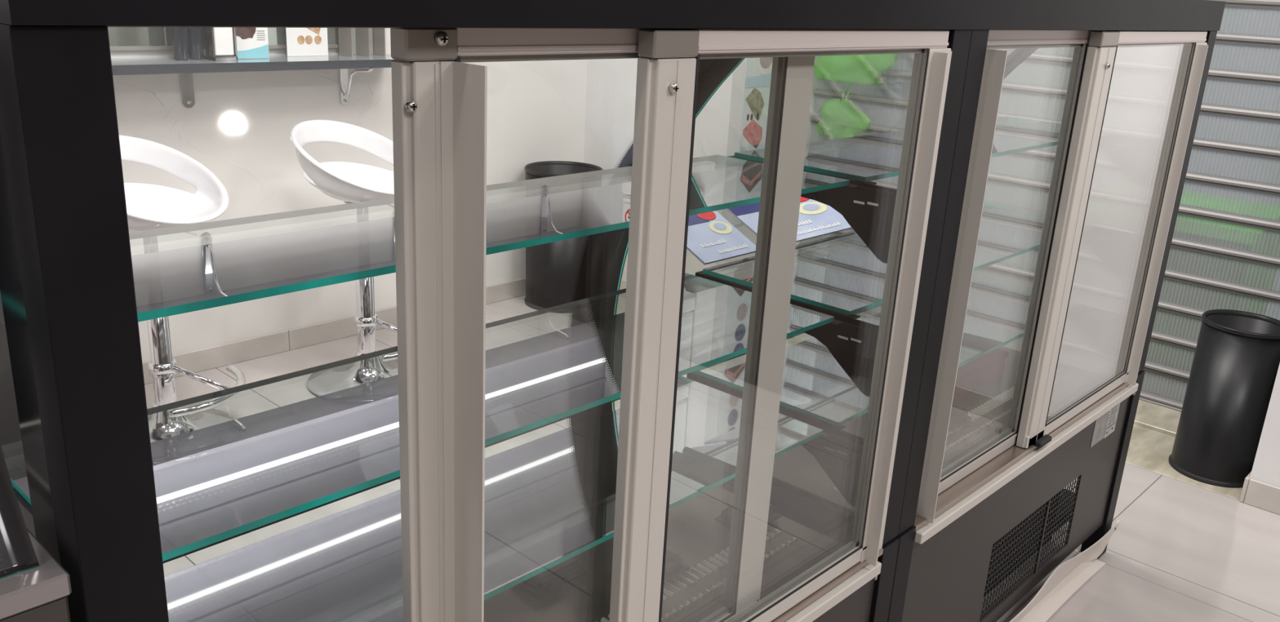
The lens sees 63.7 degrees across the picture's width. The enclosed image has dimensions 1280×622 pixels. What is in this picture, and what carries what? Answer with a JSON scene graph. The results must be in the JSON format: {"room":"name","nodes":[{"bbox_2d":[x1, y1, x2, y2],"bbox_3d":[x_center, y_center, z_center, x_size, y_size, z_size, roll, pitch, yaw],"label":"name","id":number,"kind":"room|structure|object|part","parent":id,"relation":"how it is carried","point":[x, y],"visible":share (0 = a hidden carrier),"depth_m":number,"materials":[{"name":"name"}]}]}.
{"room":"food shop","nodes":[
{"label":"food shop","id":0,"kind":"room"},
{"bbox_2d":[110,27,586,361],"bbox_3d":[-1.979,-0.924,2.815,0.120,2.620,6.410,19,24,40],"label":"wall","id":1,"kind":"structure","parent":0,"point":[536,108],"depth_m":3.71,"materials":[{"name":"white paint"}]},
{"bbox_2d":[107,26,337,50],"bbox_3d":[-1.504,-1.077,3.187,0.016,0.524,1.643,19,24,40],"label":"wall mirror","id":2,"kind":"object","parent":1,"relation":"attached to","point":[121,38],"visible":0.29,"depth_m":3.24,"materials":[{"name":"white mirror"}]},
{"bbox_3d":[-1.504,-1.077,3.187,0.016,0.524,1.643,19,24,40],"label":"frame","id":3,"kind":"part","parent":2,"relation":"part of","materials":[{"name":"silver metal"}]},
{"bbox_2d":[221,112,247,133],"bbox_3d":[-1.379,-0.639,3.505,0.009,0.069,0.090,19,24,40],"label":"wall light","id":4,"kind":"object","parent":1,"relation":"attached to","point":[232,122],"visible":1,"depth_m":3.50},
{"bbox_2d":[111,53,395,107],"bbox_3d":[-1.585,-0.656,3.101,0.219,0.183,2.050,19,24,40],"label":"wall shelf","id":5,"kind":"object","parent":1,"relation":"attached to","point":[144,65],"visible":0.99,"depth_m":3.35,"materials":[{"name":"grey metal"}]},
{"bbox_2d":[171,26,190,60],"bbox_3d":[-1.430,-0.916,3.193,0.047,0.268,0.047,19,24,40],"label":"bottle","id":6,"kind":"object","parent":5,"relation":"on","point":[179,34],"visible":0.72,"depth_m":3.20,"materials":[{"name":"black plastic"}]},
{"bbox_2d":[187,26,204,59],"bbox_3d":[-1.403,-0.928,3.235,0.047,0.268,0.047,19,24,40],"label":"bottle","id":7,"kind":"object","parent":5,"relation":"on","point":[194,34],"visible":0.64,"depth_m":3.25,"materials":[{"name":"black plastic"}]},
{"bbox_2d":[202,26,237,60],"bbox_3d":[-1.344,-0.903,3.280,0.080,0.200,0.079,19,24,40],"label":"box","id":8,"kind":"object","parent":5,"relation":"on","point":[220,43],"visible":0.66,"depth_m":3.27,"materials":[{"name":"white cardboard"}]},
{"bbox_2d":[235,27,269,58],"bbox_3d":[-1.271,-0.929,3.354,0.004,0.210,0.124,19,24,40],"label":"box","id":9,"kind":"object","parent":5,"relation":"on","point":[251,42],"visible":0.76,"depth_m":3.38,"materials":[{"name":"white cardboard"}]},
{"bbox_2d":[235,27,256,39],"bbox_3d":[-1.282,-0.911,3.346,0.001,0.054,0.076,19,24,40],"label":"print","id":10,"kind":"object","parent":9,"relation":"on","point":[241,33],"depth_m":3.35},
{"bbox_2d":[237,44,269,58],"bbox_3d":[-1.274,-0.851,3.378,0.001,0.045,0.122,19,24,40],"label":"print","id":11,"kind":"object","parent":9,"relation":"attached to","point":[244,51],"depth_m":3.38,"materials":[{"name":"teal"}]},
{"bbox_2d":[285,27,328,56],"bbox_3d":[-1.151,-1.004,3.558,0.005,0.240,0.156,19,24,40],"label":"box","id":12,"kind":"object","parent":5,"relation":"on","point":[300,42],"visible":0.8,"depth_m":3.58,"materials":[{"name":"white cardboard"}]},
{"bbox_2d":[297,35,304,44],"bbox_3d":[-1.171,-0.937,3.560,0.001,0.030,0.028,19,24,40],"label":"print","id":13,"kind":"object","parent":12,"relation":"attached to","point":[300,38],"depth_m":3.56},
{"bbox_2d":[305,35,312,44],"bbox_3d":[-1.150,-0.943,3.581,0.001,0.030,0.028,19,24,40],"label":"print","id":14,"kind":"object","parent":12,"relation":"attached to","point":[308,38],"depth_m":3.58},
{"bbox_2d":[307,27,320,34],"bbox_3d":[-1.143,-1.002,3.566,0.001,0.088,0.098,19,24,40],"label":"print","id":15,"kind":"object","parent":12,"relation":"attached to","point":[310,30],"depth_m":3.59},
{"bbox_2d":[314,35,321,44],"bbox_3d":[-1.126,-0.949,3.606,0.001,0.030,0.028,19,24,40],"label":"print","id":16,"kind":"object","parent":12,"relation":"attached to","point":[317,38],"depth_m":3.60},
{"bbox_3d":[-1.012,-0.822,3.705,0.184,0.125,0.011,19,24,40],"label":"support arm","id":17,"kind":"part","parent":5,"relation":"part of","materials":[{"name":"silver metal"}]},
{"bbox_2d":[337,27,385,57],"bbox_3d":[-0.998,-1.043,3.690,0.090,0.250,0.139,19,24,40],"label":"holder","id":18,"kind":"object","parent":5,"relation":"on","point":[366,42],"visible":0.56,"depth_m":3.72,"materials":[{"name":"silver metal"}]},
{"bbox_2d":[142,277,525,384],"bbox_3d":[-2.240,0.366,2.913,0.012,0.080,5.700,19,24,40],"label":"baseboard","id":19,"kind":"structure","parent":1,"relation":"attached to","point":[218,356],"depth_m":3.85,"materials":[{"name":"grey tile"}]},
{"bbox_2d":[144,295,1279,621],"bbox_3d":[0.545,0.908,1.916,5.610,0.074,7.900,19,24,40],"label":"floor","id":20,"kind":"structure","parent":0,"point":[1181,548],"depth_m":2.91,"materials":[{"name":"grey tile"}]},
{"bbox_2d":[0,321,26,475],"bbox_3d":[-1.116,0.344,1.872,0.350,0.880,0.380,19,24,40],"label":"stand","id":21,"kind":"object","parent":20,"relation":"on","point":[10,429],"visible":0.02,"depth_m":1.67,"materials":[{"name":"black metal"}]},
{"bbox_2d":[0,444,71,621],"bbox_3d":[-1.054,0.550,0.463,0.445,1.360,1.400,19,24,40],"label":"case","id":22,"kind":"object","parent":20,"relation":"on","point":[34,587],"visible":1,"depth_m":0.72,"materials":[{"name":"metal"}]},
{"bbox_3d":[-0.917,0.124,0.206,0.081,0.379,1.388,19,24,40],"label":"glass","id":23,"kind":"part","parent":22,"relation":"part of","materials":[{"name":"black"}]},
{"bbox_2d":[119,134,245,442],"bbox_3d":[-1.399,-0.043,2.998,0.450,0.886,0.438,19,24,40],"label":"bar stool","id":24,"kind":"object","parent":20,"relation":"on","point":[148,206],"visible":0.65,"depth_m":3.04,"materials":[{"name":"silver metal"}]},
{"bbox_3d":[-1.362,-0.227,3.010,0.008,0.048,0.162,11,20,24],"label":"lever","id":25,"kind":"part","parent":24,"relation":"part of","materials":[{"name":"silver metal"}]},
{"bbox_3d":[-1.295,0.204,3.062,0.185,0.076,0.018,4,18,4],"label":"footrest arm","id":26,"kind":"part","parent":24,"relation":"part of","materials":[{"name":"silver metal"}]},
{"bbox_2d":[289,120,398,395],"bbox_3d":[-0.926,-0.177,3.493,0.450,0.886,0.438,19,24,40],"label":"bar stool","id":27,"kind":"object","parent":20,"relation":"on","point":[348,182],"visible":0.73,"depth_m":3.52,"materials":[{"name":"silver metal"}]},
{"bbox_3d":[-0.822,0.070,3.556,0.185,0.076,0.018,4,18,4],"label":"footrest arm","id":28,"kind":"part","parent":27,"relation":"part of","materials":[{"name":"silver metal"}]},
{"bbox_2d":[0,0,979,621],"bbox_3d":[-0.225,0.241,1.465,0.718,1.418,1.250,19,24,40],"label":"display case","id":29,"kind":"object","parent":20,"relation":"on","point":[610,491],"depth_m":1.14,"materials":[{"name":"black metal"}]},
{"bbox_3d":[-0.452,0.213,0.807,0.084,0.852,0.006,19,24,40],"label":"panel","id":30,"kind":"part","parent":29,"relation":"part of","materials":[{"name":"black metal"}]},
{"bbox_3d":[-0.393,0.213,0.772,0.045,0.829,0.056,19,24,40],"label":"post","id":31,"kind":"part","parent":29,"relation":"part of","materials":[{"name":"black metal"}]},
{"bbox_2d":[0,273,834,561],"bbox_3d":[-0.191,0.084,1.415,0.326,0.008,1.160,19,24,40],"label":"glass shelf","id":32,"kind":"object","parent":29,"relation":"attached to","point":[215,483],"depth_m":1.22,"materials":[{"name":"glass"}]},
{"bbox_3d":[-0.170,0.176,0.985,0.049,0.806,0.014,19,24,40],"label":"handle","id":33,"kind":"part","parent":29,"relation":"part of","materials":[{"name":"silver metal"}]},
{"bbox_2d":[128,155,849,321],"bbox_3d":[-0.160,-0.129,1.328,0.272,0.008,1.160,19,24,40],"label":"glass shelf","id":34,"kind":"object","parent":29,"relation":"attached to","point":[170,282],"depth_m":1.14,"materials":[{"name":"glass"}]},
{"bbox_2d":[162,376,823,621],"bbox_3d":[-0.202,0.278,1.478,0.333,0.008,1.160,19,24,40],"label":"glass shelf","id":35,"kind":"object","parent":29,"relation":"attached to","point":[549,500],"depth_m":1.40,"materials":[{"name":"glass"}]},
{"bbox_3d":[-0.142,0.402,1.603,0.072,0.024,0.100,19,24,40],"label":"fan cap","id":36,"kind":"part","parent":29,"relation":"part of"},
{"bbox_3d":[0.019,-0.283,1.071,0.023,0.025,0.534,19,24,40],"label":"rail","id":37,"kind":"part","parent":29,"relation":"part of","materials":[{"name":"silver metal"}]},
{"bbox_3d":[-0.014,0.104,1.174,0.004,0.772,0.479,19,24,40],"label":"glass pane","id":38,"kind":"part","parent":29,"relation":"part of","materials":[{"name":"clear glass"}]},
{"bbox_3d":[-0.354,0.088,1.550,0.346,1.069,1.243,19,24,40],"label":"glass","id":39,"kind":"part","parent":29,"relation":"part of","materials":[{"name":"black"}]},
{"bbox_3d":[0.019,0.402,1.630,0.072,0.024,0.100,19,24,40],"label":"fan cap","id":40,"kind":"part","parent":29,"relation":"part of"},
{"bbox_3d":[-0.036,0.484,1.304,0.024,0.027,0.593,19,24,40],"label":"rail","id":41,"kind":"part","parent":29,"relation":"part of","materials":[{"name":"silver metal"}]},
{"bbox_3d":[0.190,0.354,1.806,0.072,0.024,0.100,19,24,40],"label":"fan cap","id":42,"kind":"part","parent":29,"relation":"part of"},
{"bbox_3d":[0.179,0.436,1.489,0.024,0.027,0.623,19,24,40],"label":"rail","id":43,"kind":"part","parent":29,"relation":"part of","materials":[{"name":"silver metal"}]},
{"bbox_3d":[0.204,0.055,1.363,0.004,0.772,0.487,19,24,40],"label":"glass pane","id":44,"kind":"part","parent":29,"relation":"part of","materials":[{"name":"clear glass"}]},
{"bbox_3d":[0.239,-0.332,1.262,0.023,0.025,0.547,19,24,40],"label":"rail","id":45,"kind":"part","parent":29,"relation":"part of","materials":[{"name":"silver metal"}]},
{"bbox_3d":[-0.006,0.713,1.381,0.006,0.397,1.140,19,24,40],"label":"panel","id":46,"kind":"part","parent":29,"relation":"part of","materials":[{"name":"black metal"}]},
{"bbox_3d":[0.009,0.526,1.302,0.015,0.021,1.115,19,24,40],"label":"sill rail","id":47,"kind":"part","parent":29,"relation":"part of","materials":[{"name":"silver metal"}]},
{"bbox_3d":[0.391,0.631,1.821,0.049,0.522,0.052,19,24,40],"label":"leg","id":48,"kind":"part","parent":29,"relation":"part of","materials":[{"name":"black metal"}]},
{"bbox_3d":[0.405,0.022,1.556,0.026,0.804,0.066,19,24,40],"label":"handle","id":49,"kind":"part","parent":29,"relation":"part of","materials":[{"name":"silver metal"}]},
{"bbox_3d":[0.424,-0.014,1.614,0.045,0.829,0.054,19,24,40],"label":"post","id":50,"kind":"part","parent":29,"relation":"part of","materials":[{"name":"black metal"}]},
{"bbox_2d":[524,160,603,313],"bbox_3d":[-0.342,-0.328,4.524,0.340,0.607,0.340,19,24,40],"label":"waste bin","id":51,"kind":"object","parent":20,"relation":"on","point":[550,268],"visible":0.61,"depth_m":4.43,"materials":[{"name":"black plastic"}]},
{"bbox_2d":[612,0,1226,621],"bbox_3d":[0.622,0.006,2.337,0.718,1.418,1.227,19,24,40],"label":"display case","id":52,"kind":"object","parent":20,"relation":"on","point":[984,496],"depth_m":2.06,"materials":[{"name":"black metal"}]},
{"bbox_2d":[686,210,755,264],"bbox_3d":[0.136,-0.153,2.059,0.137,0.068,0.175,19,24,40],"label":"leaflet","id":53,"kind":"object","parent":52,"relation":"in","point":[711,238],"visible":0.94,"depth_m":2.06,"materials":[{"name":"blue paper"}]},
{"bbox_2d":[696,211,715,219],"bbox_3d":[0.135,-0.198,2.115,0.033,0.016,0.052,19,24,40],"label":"print","id":54,"kind":"object","parent":53,"relation":"on","point":[712,215],"depth_m":2.11,"materials":[{"name":"red"}]},
{"bbox_2d":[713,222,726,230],"bbox_3d":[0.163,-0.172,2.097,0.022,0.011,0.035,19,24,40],"label":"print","id":55,"kind":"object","parent":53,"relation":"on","point":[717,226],"depth_m":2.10},
{"bbox_2d":[708,221,732,234],"bbox_3d":[0.164,-0.170,2.096,0.038,0.018,0.061,19,24,40],"label":"print","id":56,"kind":"object","parent":53,"relation":"attached to","point":[714,227],"depth_m":2.09,"materials":[{"name":"beige"}]},
{"bbox_2d":[726,196,852,242],"bbox_3d":[0.333,-0.208,2.262,0.137,0.068,0.320,19,24,40],"label":"leaflet","id":57,"kind":"object","parent":52,"relation":"in","point":[815,219],"visible":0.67,"depth_m":2.27,"materials":[{"name":"blue paper"}]},
{"bbox_2d":[800,196,808,201],"bbox_3d":[0.358,-0.260,2.345,0.033,0.016,0.096,19,24,40],"label":"print","id":58,"kind":"object","parent":57,"relation":"on","point":[802,199],"depth_m":2.35,"materials":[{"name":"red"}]},
{"bbox_2d":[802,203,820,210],"bbox_3d":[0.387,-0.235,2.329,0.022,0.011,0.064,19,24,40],"label":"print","id":59,"kind":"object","parent":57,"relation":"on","point":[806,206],"depth_m":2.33},
{"bbox_2d":[799,201,826,214],"bbox_3d":[0.388,-0.232,2.326,0.038,0.018,0.112,19,24,40],"label":"print","id":60,"kind":"object","parent":57,"relation":"attached to","point":[806,207],"depth_m":2.33,"materials":[{"name":"beige"}]},
{"bbox_3d":[0.492,-0.147,2.422,0.346,1.069,1.220,19,24,40],"label":"glass","id":61,"kind":"part","parent":52,"relation":"part of","materials":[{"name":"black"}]},
{"bbox_2d":[693,275,1084,426],"bbox_3d":[0.617,0.051,2.320,0.333,0.008,1.137,19,24,40],"label":"glass shelf","id":62,"kind":"object","parent":52,"relation":"attached to","point":[816,391],"depth_m":2.09,"materials":[{"name":"glass"}]},
{"bbox_2d":[702,202,1097,315],"bbox_3d":[0.627,-0.144,2.258,0.326,0.008,1.137,19,24,40],"label":"glass shelf","id":63,"kind":"object","parent":52,"relation":"attached to","point":[850,282],"depth_m":2.03,"materials":[{"name":"glass"}]},
{"bbox_3d":[0.428,0.621,1.860,0.049,0.522,0.054,19,24,40],"label":"leg","id":64,"kind":"part","parent":52,"relation":"part of","materials":[{"name":"black metal"}]},
{"bbox_2d":[734,116,1115,182],"bbox_3d":[0.658,-0.356,2.170,0.272,0.008,1.137,19,24,40],"label":"glass shelf","id":65,"kind":"object","parent":52,"relation":"attached to","point":[873,157],"depth_m":1.99,"materials":[{"name":"glass"}]},
{"bbox_3d":[0.462,-0.025,1.653,0.045,0.829,0.056,19,24,40],"label":"post","id":66,"kind":"part","parent":52,"relation":"part of","materials":[{"name":"black metal"}]},
{"bbox_3d":[0.677,0.230,2.273,0.072,0.024,0.100,19,24,40],"label":"fan cap","id":67,"kind":"part","parent":52,"relation":"part of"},
{"bbox_3d":[0.514,-0.015,1.692,0.045,0.806,0.014,19,24,40],"label":"handle","id":68,"kind":"part","parent":52,"relation":"part of","materials":[{"name":"silver metal"}]},
{"bbox_3d":[0.621,0.301,1.981,0.024,0.027,0.494,19,24,40],"label":"rail","id":69,"kind":"part","parent":52,"relation":"part of","materials":[{"name":"silver metal"}]},
{"bbox_2d":[952,348,1008,399],"bbox_3d":[0.766,0.139,2.531,0.155,0.059,0.290,19,24,40],"label":"carton","id":70,"kind":"object","parent":52,"relation":"on","point":[982,370],"visible":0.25,"depth_m":2.48,"materials":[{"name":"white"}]},
{"bbox_3d":[0.767,0.117,2.524,0.155,0.014,0.290,19,24,40],"label":"lid","id":71,"kind":"part","parent":70,"relation":"part of","materials":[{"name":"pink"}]},
{"bbox_3d":[0.840,0.477,2.252,0.006,0.397,1.115,19,24,40],"label":"panel","id":72,"kind":"part","parent":52,"relation":"part of","materials":[{"name":"black metal"}]},
{"bbox_3d":[0.856,0.291,2.174,0.015,0.021,1.090,19,24,40],"label":"sill rail","id":73,"kind":"part","parent":52,"relation":"part of","materials":[{"name":"silver metal"}]},
{"bbox_2d":[978,476,1079,621],"bbox_3d":[0.881,0.524,2.317,0.007,0.197,0.479,19,24,40],"label":"vent grille","id":74,"kind":"object","parent":52,"relation":"attached to","point":[1044,566],"depth_m":2.31,"materials":[{"name":"grey metal"}]},
{"bbox_3d":[0.675,-0.465,1.747,0.023,0.025,0.449,19,24,40],"label":"rail","id":75,"kind":"part","parent":52,"relation":"part of","materials":[{"name":"silver metal"}]},
{"bbox_3d":[1.007,0.206,2.342,0.024,0.027,0.650,19,24,40],"label":"rail","id":76,"kind":"part","parent":52,"relation":"part of","materials":[{"name":"silver metal"}]},
{"bbox_3d":[1.229,0.398,2.685,0.049,0.522,0.054,19,24,40],"label":"leg","id":77,"kind":"part","parent":52,"relation":"part of","materials":[{"name":"black metal"}]},
{"bbox_3d":[1.032,-0.175,2.215,0.004,0.772,0.478,19,24,40],"label":"glass pane","id":78,"kind":"part","parent":52,"relation":"part of","materials":[{"name":"clear glass"}]},
{"bbox_3d":[1.071,-0.564,2.119,0.023,0.025,0.553,19,24,40],"label":"rail","id":79,"kind":"part","parent":52,"relation":"part of","materials":[{"name":"silver metal"}]},
{"bbox_3d":[1.235,-0.209,2.412,0.026,0.804,0.085,19,24,40],"label":"handle","id":80,"kind":"part","parent":52,"relation":"part of","materials":[{"name":"silver metal"}]},
{"bbox_3d":[1.263,-0.247,2.478,0.045,0.829,0.056,19,24,40],"label":"post","id":81,"kind":"part","parent":52,"relation":"part of","materials":[{"name":"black metal"}]},
{"bbox_2d":[1009,520,1119,621],"bbox_3d":[0.864,0.695,2.352,0.053,0.123,1.170,19,24,40],"label":"kick plate","id":82,"kind":"object","parent":20,"relation":"on","point":[1070,575],"visible":1,"depth_m":2.55,"materials":[{"name":"beige metal"}]},
{"bbox_2d":[1168,309,1279,488],"bbox_3d":[1.836,0.270,3.216,0.246,0.502,0.246,19,24,40],"label":"waste bin","id":83,"kind":"object","parent":20,"relation":"on","point":[1236,362],"visible":0.9,"depth_m":3.15,"materials":[{"name":"black plastic"}]},
{"bbox_2d":[583,55,1279,487],"bbox_3d":[2.106,-0.773,3.042,5.610,2.620,0.840,19,24,40],"label":"wall","id":84,"kind":"structure","parent":0,"point":[611,83],"depth_m":4.44,"materials":[{"name":"white paint"}]},
{"bbox_2d":[732,57,773,226],"bbox_3d":[0.540,-1.155,4.193,0.005,1.625,0.315,19,24,40],"label":"poster","id":85,"kind":"object","parent":84,"relation":"attached to","point":[757,74],"visible":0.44,"depth_m":4.24,"materials":[{"name":"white paper"}]},
{"bbox_2d":[738,143,764,151],"bbox_3d":[0.515,-0.682,4.345,0.001,0.050,0.315,19,24,40],"label":"print","id":86,"kind":"object","parent":85,"relation":"attached to","point":[742,147],"depth_m":4.28,"materials":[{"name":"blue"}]},
{"bbox_2d":[742,119,762,148],"bbox_3d":[0.467,-0.732,4.272,0.001,0.125,0.135,19,24,40],"label":"print","id":87,"kind":"object","parent":85,"relation":"on","point":[752,128],"depth_m":4.27},
{"bbox_2d":[746,87,764,120],"bbox_3d":[0.472,-0.848,4.232,0.001,0.140,0.130,19,24,40],"label":"print","id":88,"kind":"object","parent":85,"relation":"on","point":[754,95],"depth_m":4.23},
{"bbox_3d":[0.530,-0.958,4.256,0.001,0.060,0.315,19,24,40],"label":"blue panel","id":89,"kind":"part","parent":85,"relation":"part of","materials":[{"name":"blue paper"}]},
{"bbox_2d":[756,57,772,75],"bbox_3d":[0.515,-1.024,4.214,0.001,0.116,0.120,19,24,40],"label":"print","id":90,"kind":"object","parent":85,"relation":"on","point":[764,64],"depth_m":4.21,"materials":[{"name":"white paper"}]},
{"bbox_2d":[760,57,773,68],"bbox_3d":[0.517,-1.038,4.208,0.001,0.092,0.090,19,24,40],"label":"print","id":91,"kind":"object","parent":85,"relation":"attached to","point":[765,62],"depth_m":4.22,"materials":[{"name":"brown paper"}]},
{"bbox_2d":[810,53,906,132],"bbox_3d":[0.929,-0.923,4.386,0.425,0.373,0.036,19,24,40],"label":"roller shutter","id":92,"kind":"object","parent":84,"relation":"attached to","point":[838,77],"depth_m":4.43,"materials":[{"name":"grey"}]},
{"bbox_2d":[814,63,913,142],"bbox_3d":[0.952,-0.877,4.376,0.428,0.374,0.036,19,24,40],"label":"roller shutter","id":93,"kind":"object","parent":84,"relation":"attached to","point":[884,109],"depth_m":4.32,"materials":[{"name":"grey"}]},
{"bbox_2d":[618,279,1279,515],"bbox_3d":[1.923,0.468,3.305,5.597,0.080,0.512,19,24,40],"label":"baseboard","id":94,"kind":"structure","parent":84,"relation":"attached to","point":[1255,493],"depth_m":3.05,"materials":[{"name":"grey tile"}]},
{"bbox_2d":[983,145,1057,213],"bbox_3d":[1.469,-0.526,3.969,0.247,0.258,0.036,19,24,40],"label":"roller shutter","id":95,"kind":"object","parent":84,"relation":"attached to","point":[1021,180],"depth_m":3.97,"materials":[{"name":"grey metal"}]},
{"bbox_3d":[1.467,0.190,4.164,2.050,0.010,0.036,19,24,40],"label":"rail","id":96,"kind":"part","parent":95,"relation":"part of","materials":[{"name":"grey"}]},
{"bbox_2d":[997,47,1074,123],"bbox_3d":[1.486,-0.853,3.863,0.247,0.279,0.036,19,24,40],"label":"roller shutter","id":97,"kind":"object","parent":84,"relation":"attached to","point":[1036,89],"depth_m":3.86,"materials":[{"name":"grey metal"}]},
{"bbox_2d":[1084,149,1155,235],"bbox_3d":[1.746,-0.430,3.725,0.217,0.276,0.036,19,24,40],"label":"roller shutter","id":98,"kind":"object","parent":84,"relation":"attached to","point":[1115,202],"depth_m":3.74,"materials":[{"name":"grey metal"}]},
{"bbox_2d":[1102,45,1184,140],"bbox_3d":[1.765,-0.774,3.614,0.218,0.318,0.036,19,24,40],"label":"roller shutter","id":99,"kind":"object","parent":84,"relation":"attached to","point":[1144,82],"depth_m":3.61,"materials":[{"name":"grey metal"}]},
{"bbox_2d":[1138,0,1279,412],"bbox_3d":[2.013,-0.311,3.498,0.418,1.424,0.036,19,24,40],"label":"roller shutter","id":100,"kind":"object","parent":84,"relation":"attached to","point":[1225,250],"depth_m":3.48,"materials":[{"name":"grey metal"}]}
]}

